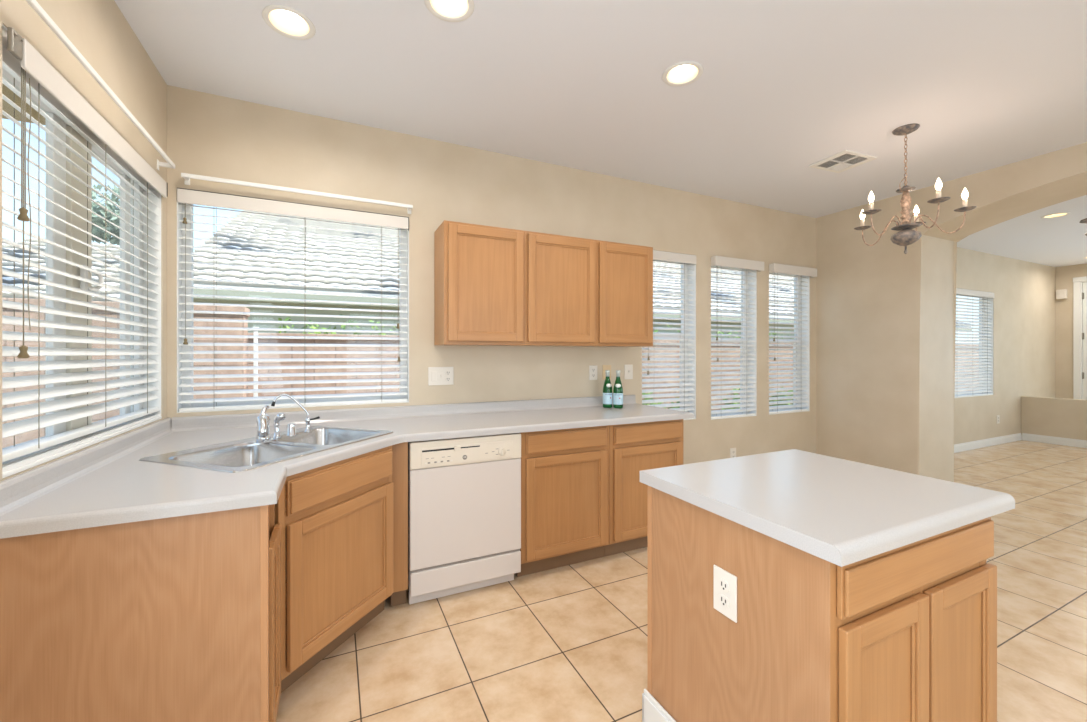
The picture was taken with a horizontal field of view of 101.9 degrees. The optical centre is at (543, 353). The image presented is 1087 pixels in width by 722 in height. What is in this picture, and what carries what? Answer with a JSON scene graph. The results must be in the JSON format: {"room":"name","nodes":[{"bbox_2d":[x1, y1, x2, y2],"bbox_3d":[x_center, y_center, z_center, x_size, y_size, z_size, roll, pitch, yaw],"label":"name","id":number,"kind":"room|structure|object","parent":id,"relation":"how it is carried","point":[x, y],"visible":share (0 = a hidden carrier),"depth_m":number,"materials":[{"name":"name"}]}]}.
{"room":"kitchen","nodes":[
{"label":"kitchen","id":0,"kind":"room"},
{"bbox_2d":[0,0,166,481],"bbox_3d":[-0.673,-0.050,-0.601,0.150,2.700,6.350,0,0,-25],"label":"wall","id":1,"kind":"structure","parent":0,"point":[99,30],"depth_m":1.69,"materials":[{"name":"paint"}]},
{"bbox_2d":[2,83,45,124],"bbox_3d":[-1.591,-1.290,0.696,1.500,0.120,3.980,0,0,-25],"label":"eave","id":2,"kind":"object","parent":1,"relation":"attached to","point":[6,91],"depth_m":2.23,"materials":[{"name":"beige paint"}]},
{"bbox_2d":[2,24,161,478],"bbox_3d":[-1.734,-0.270,1.673,0.119,1.203,1.191,0,0,-25],"label":"window","id":3,"kind":"structure","parent":1,"relation":"in","point":[16,465],"depth_m":1.65,"materials":[{"name":"white plastic"}]},
{"bbox_2d":[2,27,167,461],"bbox_3d":[-1.696,-0.288,1.692,0.081,1.159,1.187,0,0,-25],"label":"window blind","id":4,"kind":"object","parent":3,"relation":"attached to","point":[21,60],"visible":1,"depth_m":1.45,"materials":[{"name":"white plastic"}]},
{"bbox_2d":[0,417,173,515],"bbox_3d":[-1.643,0.370,1.672,0.038,0.070,1.408,0,0,-25],"label":"backsplash","id":5,"kind":"structure","parent":1,"relation":"attached to","point":[17,491],"depth_m":1.42,"materials":[{"name":"laminate"}]},
{"bbox_2d":[26,0,174,170],"bbox_3d":[-1.607,-0.930,1.626,0.068,0.048,1.275,0,0,-25],"label":"curtain rod","id":6,"kind":"object","parent":1,"relation":"attached to","point":[34,4],"visible":1,"depth_m":1.48,"materials":[{"name":"white paint"}]},
{"bbox_2d":[114,0,1086,266],"bbox_3d":[4.514,-1.500,1.939,11.700,0.200,6.500,0,0,-25],"label":"ceiling","id":7,"kind":"structure","parent":0,"point":[784,87],"depth_m":2.24,"materials":[{"name":"white paint"}]},
{"bbox_2d":[262,5,315,39],"bbox_3d":[-1.077,-1.454,1.869,0.198,0.118,0.198,0,0,-25],"label":"ceiling light","id":8,"kind":"object","parent":7,"relation":"attached to","point":[286,21],"visible":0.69,"depth_m":1.91,"materials":[{"name":"white paint"}]},
{"bbox_2d":[424,0,473,21],"bbox_3d":[-0.376,-1.454,1.764,0.198,0.118,0.198,0,0,-25],"label":"ceiling light","id":9,"kind":"object","parent":7,"relation":"attached to","point":[446,10],"visible":1,"depth_m":1.82,"materials":[{"name":"white paint"}]},
{"bbox_2d":[662,61,702,85],"bbox_3d":[0.697,-1.454,2.211,0.198,0.118,0.198,0,0,-25],"label":"ceiling light","id":10,"kind":"object","parent":7,"relation":"attached to","point":[686,72],"visible":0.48,"depth_m":2.26,"materials":[{"name":"white paint"}]},
{"bbox_2d":[808,150,876,172],"bbox_3d":[2.178,-1.393,3.217,0.330,0.012,0.280,0,0,-21],"label":"ceiling vent","id":11,"kind":"object","parent":7,"relation":"in","point":[844,160],"visible":1,"depth_m":3.20,"materials":[{"name":"white metal"}]},
{"bbox_2d":[854,123,976,253],"bbox_3d":[2.297,-1.010,2.733,0.577,0.779,0.623,0,0,30],"label":"chandelier","id":12,"kind":"object","parent":7,"relation":"hanging from","point":[906,236],"visible":1,"depth_m":2.72,"materials":[{"name":"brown metal"}]},
{"bbox_2d":[1041,212,1069,218],"bbox_3d":[5.194,-1.454,4.475,0.198,0.118,0.198,0,0,-25],"label":"ceiling light","id":13,"kind":"object","parent":7,"relation":"attached to","point":[1055,215],"visible":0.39,"depth_m":4.50,"materials":[{"name":"white paint"}]},
{"bbox_2d":[1079,218,1086,235],"bbox_3d":[5.380,-1.250,3.617,1.309,0.299,1.323,0,0,-25],"label":"ceiling fan","id":14,"kind":"object","parent":7,"relation":"hanging from","point":[1085,219],"visible":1,"depth_m":3.83,"materials":[{"name":"grey metal"}]},
{"bbox_2d":[167,85,1055,579],"bbox_3d":[3.155,-0.050,4.809,11.700,2.700,0.150,0,0,-25],"label":"wall","id":15,"kind":"structure","parent":0,"point":[211,135],"depth_m":3.21,"materials":[{"name":"paint"}]},
{"bbox_2d":[177,202,408,412],"bbox_3d":[-1.421,-0.279,2.627,1.182,1.186,0.116,0,0,-25],"label":"window","id":16,"kind":"structure","parent":15,"relation":"in","point":[180,208],"depth_m":2.41,"materials":[{"name":"white plastic"}]},
{"bbox_2d":[177,188,408,411],"bbox_3d":[-1.404,-0.279,2.593,1.176,1.180,0.069,0,0,-25],"label":"window blind","id":17,"kind":"object","parent":16,"relation":"attached to","point":[187,196],"visible":1,"depth_m":2.54,"materials":[{"name":"white plastic"}]},
{"bbox_2d":[181,173,412,213],"bbox_3d":[-1.359,-0.916,2.551,1.162,0.048,0.066,0,0,-25],"label":"curtain rod","id":18,"kind":"object","parent":15,"relation":"attached to","point":[186,176],"visible":1,"depth_m":2.48,"materials":[{"name":"white paint"}]},
{"bbox_2d":[171,395,636,431],"bbox_3d":[-0.595,0.370,2.926,2.961,0.070,0.038,0,0,-25],"label":"backsplash","id":19,"kind":"structure","parent":15,"relation":"attached to","point":[190,423],"depth_m":2.74,"materials":[{"name":"laminate"}]},
{"bbox_2d":[428,367,453,385],"bbox_3d":[-0.673,0.150,2.902,0.166,0.120,0.018,0,0,-25],"label":"switch plate","id":20,"kind":"object","parent":15,"relation":"attached to","point":[436,375],"visible":1,"depth_m":2.90,"materials":[{"name":"beige plastic"}]},
{"bbox_2d":[434,220,524,345],"bbox_3d":[-0.414,-0.422,2.860,0.523,0.741,0.309,0,0,-25],"label":"upper cabinet","id":21,"kind":"object","parent":15,"relation":"attached to","point":[479,270],"visible":1,"depth_m":2.73,"materials":[{"name":"brown wood"}]},
{"bbox_2d":[519,231,652,346],"bbox_3d":[0.293,-0.422,3.194,1.038,0.741,0.309,0,0,-25],"label":"upper cabinet","id":22,"kind":"object","parent":15,"relation":"attached to","point":[584,292],"visible":1,"depth_m":3.04,"materials":[{"name":"brown wood"}]},
{"bbox_2d":[589,365,596,379],"bbox_3d":[0.385,0.150,3.408,0.074,0.112,0.009,0,0,-25],"label":"wall outlet","id":23,"kind":"object","parent":15,"relation":"attached to","point":[592,368],"visible":1,"depth_m":3.40,"materials":[{"name":"beige plastic"}]},
{"bbox_2d":[603,365,610,379],"bbox_3d":[0.498,0.150,3.463,0.078,0.116,0.006,0,0,-25],"label":"blank plate","id":24,"kind":"object","parent":15,"relation":"attached to","point":[605,367],"visible":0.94,"depth_m":3.46,"materials":[{"name":"beige plastic"}]},
{"bbox_2d":[624,365,632,378],"bbox_3d":[0.688,0.150,3.547,0.080,0.118,0.018,0,0,-25],"label":"light switch","id":25,"kind":"object","parent":15,"relation":"attached to","point":[628,369],"visible":1,"depth_m":3.55,"materials":[{"name":"beige plastic"}]},
{"bbox_2d":[653,250,695,419],"bbox_3d":[1.041,-0.140,3.807,0.589,1.435,0.141,0,0,-25],"label":"window","id":26,"kind":"structure","parent":15,"relation":"in","point":[682,266],"depth_m":3.92,"materials":[{"name":"white plastic"}]},
{"bbox_2d":[642,251,695,419],"bbox_3d":[1.062,-0.140,3.761,0.582,1.428,0.069,0,0,-25],"label":"window blind","id":27,"kind":"object","parent":26,"relation":"attached to","point":[657,255],"visible":0.66,"depth_m":3.77,"materials":[{"name":"white plastic"}]},
{"bbox_2d":[730,448,735,457],"bbox_3d":[1.743,0.928,4.051,0.074,0.114,0.009,0,0,-25],"label":"wall outlet","id":28,"kind":"object","parent":15,"relation":"attached to","point":[732,450],"visible":0.8,"depth_m":4.05,"materials":[{"name":"beige plastic"}]},
{"bbox_2d":[711,265,756,419],"bbox_3d":[1.731,-0.132,4.133,0.589,1.452,0.141,0,0,-25],"label":"window","id":29,"kind":"structure","parent":15,"relation":"in","point":[754,278],"depth_m":4.24,"materials":[{"name":"white plastic"}]},
{"bbox_2d":[711,256,763,418],"bbox_3d":[1.774,-0.136,4.072,0.625,1.453,0.117,0,0,-25],"label":"window blind","id":30,"kind":"object","parent":29,"relation":"attached to","point":[715,260],"visible":0.86,"depth_m":4.07,"materials":[{"name":"white plastic"}]},
{"bbox_2d":[769,272,809,414],"bbox_3d":[2.426,-0.132,4.463,0.613,1.452,0.141,0,0,-25],"label":"window","id":31,"kind":"structure","parent":15,"relation":"in","point":[807,292],"depth_m":4.58,"materials":[{"name":"white plastic"}]},
{"bbox_2d":[769,263,816,413],"bbox_3d":[2.469,-0.136,4.401,0.649,1.453,0.117,0,0,-25],"label":"window blind","id":32,"kind":"object","parent":31,"relation":"attached to","point":[774,267],"visible":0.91,"depth_m":4.40,"materials":[{"name":"white plastic"}]},
{"bbox_2d":[955,288,992,397],"bbox_3d":[5.819,-0.135,6.070,1.194,1.449,0.141,0,0,-25],"label":"window","id":33,"kind":"structure","parent":15,"relation":"in","point":[991,299],"depth_m":6.30,"materials":[{"name":"white plastic"}]},
{"bbox_2d":[955,288,993,397],"bbox_3d":[5.840,-0.135,6.026,1.187,1.442,0.067,0,0,-25],"label":"window blind","id":34,"kind":"object","parent":33,"relation":"attached to","point":[984,375],"visible":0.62,"depth_m":6.05,"materials":[{"name":"white plastic"}]},
{"bbox_2d":[954,433,1021,452],"bbox_3d":[5.270,1.248,5.718,4.198,0.105,0.016,0,0,-25],"label":"baseboard","id":35,"kind":"structure","parent":15,"relation":"attached to","point":[966,446],"depth_m":6.13,"materials":[{"name":"white paint"}]},
{"bbox_2d":[276,440,1086,721],"bbox_3d":[4.514,1.350,1.939,11.700,0.100,6.500,0,0,-25],"label":"floor","id":36,"kind":"structure","parent":0,"point":[569,643],"depth_m":2.00,"materials":[{"name":"tile"}]},
{"bbox_2d":[0,505,268,721],"bbox_3d":[-1.096,0.872,1.186,0.609,0.855,0.022,0,0,-25],"label":"end panel","id":37,"kind":"object","parent":36,"relation":"on","point":[163,619],"visible":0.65,"depth_m":1.18,"materials":[{"name":"brown wood"}]},
{"bbox_2d":[269,504,280,721],"bbox_3d":[-1.145,0.872,1.319,0.601,0.855,0.255,0,0,-25],"label":"base cabinet","id":38,"kind":"object","parent":36,"relation":"on","point":[274,529],"visible":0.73,"depth_m":1.45,"materials":[{"name":"brown wood"}]},
{"bbox_2d":[275,445,392,692],"bbox_3d":[-0.985,0.872,1.940,0.381,0.855,0.678,0,0,20],"label":"base cabinet","id":39,"kind":"object","parent":36,"relation":"on","point":[337,517],"visible":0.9,"depth_m":1.78,"materials":[{"name":"brown wood"}]},
{"bbox_2d":[0,395,693,538],"bbox_3d":[-0.303,0.389,2.305,3.003,0.108,1.410,0,0,-25],"label":"countertop","id":40,"kind":"structure","parent":39,"relation":"on","point":[104,483],"depth_m":1.65,"materials":[{"name":"laminate"}]},
{"bbox_2d":[234,405,277,447],"bbox_3d":[-1.229,0.319,1.939,0.149,0.161,0.187,0,0,20],"label":"kitchen faucet","id":41,"kind":"object","parent":40,"relation":"on","point":[263,436],"visible":1,"depth_m":1.95,"materials":[{"name":"silver metal"}]},
{"bbox_2d":[139,423,393,472],"bbox_3d":[-1.152,0.465,1.968,0.542,0.247,0.828,0,0,20],"label":"sink","id":42,"kind":"object","parent":40,"relation":"in","point":[224,457],"depth_m":1.94,"materials":[{"name":"silver metal"}]},
{"bbox_2d":[272,413,285,438],"bbox_3d":[-1.241,0.339,2.067,0.062,0.121,0.038,0,0,20],"label":"sprayer","id":43,"kind":"object","parent":42,"relation":"on","point":[280,416],"visible":0.98,"depth_m":2.06,"materials":[{"name":"silver metal"}]},
{"bbox_2d":[271,394,319,432],"bbox_3d":[-1.240,0.299,2.211,0.213,0.200,0.043,0,0,-27],"label":"tap","id":44,"kind":"object","parent":40,"relation":"on","point":[307,420],"visible":1,"depth_m":2.22,"materials":[{"name":"silver metal"}]},
{"bbox_2d":[603,370,612,407],"bbox_3d":[0.479,0.265,3.293,0.073,0.279,0.074,0,0,-11],"label":"water bottle","id":45,"kind":"object","parent":40,"relation":"on","point":[607,388],"visible":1,"depth_m":3.27,"materials":[{"name":"green glass"}]},
{"bbox_2d":[613,370,622,407],"bbox_3d":[0.553,0.265,3.269,0.073,0.279,0.074,0,0,9],"label":"water bottle","id":46,"kind":"object","parent":40,"relation":"on","point":[618,389],"visible":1,"depth_m":3.24,"materials":[{"name":"green glass"}]},
{"bbox_2d":[390,442,407,606],"bbox_3d":[-0.741,0.872,2.255,0.082,0.855,0.070,0,0,-25],"label":"filler panel","id":47,"kind":"object","parent":36,"relation":"on","point":[399,451],"visible":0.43,"depth_m":2.23,"materials":[{"name":"brown wood"}]},
{"bbox_2d":[408,433,520,603],"bbox_3d":[-0.518,0.874,2.604,0.606,0.844,0.610,0,0,-25],"label":"dishwasher","id":48,"kind":"object","parent":36,"relation":"on","point":[464,493],"visible":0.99,"depth_m":2.34,"materials":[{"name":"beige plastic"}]},
{"bbox_2d":[408,442,409,589],"bbox_3d":[-0.531,0.833,2.632,0.604,0.755,0.548,0,0,-25],"label":"filler panel","id":49,"kind":"object","parent":48,"relation":"in","point":[408,442],"depth_m":2.26,"materials":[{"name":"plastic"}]},
{"bbox_2d":[516,425,608,576],"bbox_3d":[0.020,0.872,2.896,0.600,0.855,0.616,0,0,-25],"label":"base cabinet","id":50,"kind":"object","parent":36,"relation":"on","point":[565,472],"visible":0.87,"depth_m":2.62,"materials":[{"name":"brown wood"}]},
{"bbox_2d":[605,419,682,556],"bbox_3d":[0.565,0.872,3.155,0.603,0.855,0.616,0,0,-25],"label":"base cabinet","id":51,"kind":"object","parent":36,"relation":"on","point":[634,448],"visible":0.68,"depth_m":2.84,"materials":[{"name":"brown wood"}]},
{"bbox_2d":[642,486,996,721],"bbox_3d":[0.810,0.872,1.379,0.742,0.855,0.645,0,0,-25],"label":"base cabinet","id":52,"kind":"object","parent":36,"relation":"on","point":[907,633],"visible":0.84,"depth_m":1.12,"materials":[{"name":"brown wood"}]},
{"bbox_2d":[714,565,736,622],"bbox_3d":[0.495,0.655,1.205,0.009,0.122,0.078,0,0,-25],"label":"island outlet","id":53,"kind":"object","parent":52,"relation":"attached to","point":[725,583],"visible":1,"depth_m":1.20,"materials":[{"name":"beige plastic"}]},
{"bbox_2d":[719,579,728,591],"bbox_3d":[0.493,0.634,1.204,0.003,0.029,0.033,0,0,-25],"label":"socket","id":54,"kind":"object","parent":53,"relation":"attached to","point":[723,583],"depth_m":1.20,"materials":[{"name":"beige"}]},
{"bbox_2d":[719,594,728,607],"bbox_3d":[0.493,0.676,1.204,0.003,0.029,0.033,0,0,-25],"label":"socket","id":55,"kind":"object","parent":53,"relation":"attached to","point":[723,598],"depth_m":1.20,"materials":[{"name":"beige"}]},
{"bbox_2d":[640,449,1014,566],"bbox_3d":[0.840,0.424,1.390,0.808,0.038,0.670,0,0,-25],"label":"countertop","id":56,"kind":"structure","parent":52,"relation":"on","point":[840,512],"depth_m":1.24,"materials":[{"name":"laminate"}]},
{"bbox_2d":[816,142,1086,481],"bbox_3d":[4.424,-0.050,1.897,0.600,2.700,6.200,0,0,-25],"label":"wall","id":57,"kind":"structure","parent":0,"point":[886,316],"depth_m":3.95,"materials":[{"name":"paint"}]},
{"bbox_2d":[1021,396,1086,439],"bbox_3d":[7.917,0.973,5.210,0.120,0.655,3.199,0,0,-25],"label":"wall","id":58,"kind":"structure","parent":0,"point":[1046,416],"depth_m":6.32,"materials":[{"name":"paint"}]},
{"bbox_2d":[1022,433,1086,447],"bbox_3d":[7.858,1.248,5.173,0.016,0.105,3.182,0,0,-25],"label":"baseboard","id":59,"kind":"structure","parent":58,"relation":"attached to","point":[1028,437],"depth_m":6.30,"materials":[{"name":"white paint"}]},
{"bbox_2d":[1056,264,1086,398],"bbox_3d":[9.733,-0.050,4.412,0.150,2.700,6.200,0,0,-25],"label":"wall","id":60,"kind":"structure","parent":0,"point":[1065,275],"depth_m":7.08,"materials":[{"name":"paint"}]},
{"bbox_2d":[1056,289,1066,298],"bbox_3d":[8.340,-0.950,7.099,0.065,0.150,0.110,0,0,-25],"label":"sensor","id":61,"kind":"object","parent":60,"relation":"attached to","point":[1060,294],"visible":1,"depth_m":7.08,"materials":[{"name":"beige plastic"}]},
{"bbox_2d":[1073,276,1086,399],"bbox_3d":[8.712,0.050,6.531,0.162,2.500,1.115,0,0,-25],"label":"door","id":62,"kind":"structure","parent":60,"relation":"in","point":[1080,283],"depth_m":6.93,"materials":[{"name":"white paint"}]},
{"label":"outside","id":63,"kind":"structure","parent":0,"visible":0},
{"bbox_3d":[-5.056,1.500,14.668,85.000,0.100,65.000,0,0,-25],"label":"ground","id":64,"kind":"structure","parent":63,"visible":0},
{"bbox_2d":[2,239,194,301],"bbox_3d":[-10.809,-0.474,9.176,6.300,3.849,8.000,0,0,-25],"label":"house","id":65,"kind":"structure","parent":64,"relation":"on","point":[8,249],"depth_m":7.73,"materials":[{"name":"tile"}]},
{"bbox_2d":[92,184,119,244],"bbox_3d":[-13.284,-1.901,14.101,2.942,6.713,2.662,0,0,-25],"label":"tree","id":66,"kind":"object","parent":64,"relation":"on","point":[96,231],"visible":0.25,"depth_m":13.51,"materials":[{"name":"green plant"}]},
{"bbox_2d":[2,298,249,447],"bbox_3d":[-6.664,0.530,1.845,9.115,1.840,0.230,0,0,-25],"label":"wall","id":67,"kind":"structure","parent":64,"relation":"on","point":[27,436],"depth_m":3.54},
{"bbox_2d":[252,327,258,396],"bbox_3d":[-2.502,0.610,3.833,0.044,1.680,0.044,0,0,-25],"label":"gate post","id":68,"kind":"object","parent":64,"relation":"on","point":[255,340],"visible":0.22,"depth_m":3.82,"materials":[{"name":"white paint"}]},
{"bbox_2d":[278,314,788,338],"bbox_3d":[2.329,0.466,7.600,12.453,1.969,0.682,0,0,-25],"label":"hedge","id":69,"kind":"object","parent":64,"relation":"on","point":[287,318],"visible":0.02,"depth_m":5.30,"materials":[{"name":"green plant"}]},
{"bbox_2d":[193,210,971,338],"bbox_3d":[2.065,-1.426,17.820,23.430,5.753,14.600,0,0,-25],"label":"house","id":70,"kind":"structure","parent":64,"relation":"on","point":[250,216],"depth_m":8.42,"materials":[{"name":"tile"}]},
{"bbox_2d":[248,333,978,410],"bbox_3d":[4.281,0.625,7.804,16.000,1.650,0.240,0,0,-25],"label":"wall","id":71,"kind":"structure","parent":64,"relation":"on","point":[250,340],"depth_m":4.72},
{"bbox_2d":[642,392,665,407],"bbox_3d":[1.322,0.978,5.967,0.863,1.024,0.577,0,0,-25],"label":"shrub","id":72,"kind":"object","parent":64,"relation":"on","point":[651,392],"visible":0.05,"depth_m":5.99,"materials":[{"name":"green plant"}]},
{"bbox_2d":[668,397,711,408],"bbox_3d":[2.097,1.001,6.336,0.896,0.935,0.565,0,0,-25],"label":"shrub","id":73,"kind":"object","parent":64,"relation":"on","point":[678,397],"visible":0.02,"depth_m":6.24,"materials":[{"name":"green plant"}]},
{"bbox_2d":[722,388,739,409],"bbox_3d":[3.093,0.951,6.809,0.909,1.000,0.568,0,0,-25],"label":"shrub","id":74,"kind":"object","parent":64,"relation":"on","point":[735,388],"visible":0.02,"depth_m":6.73,"materials":[{"name":"green plant"}]},
{"bbox_2d":[769,387,792,405],"bbox_3d":[4.007,1.002,7.221,0.878,0.914,0.569,0,0,-25],"label":"shrub","id":75,"kind":"object","parent":64,"relation":"on","point":[781,387],"visible":0.12,"depth_m":7.17,"materials":[{"name":"green plant"}]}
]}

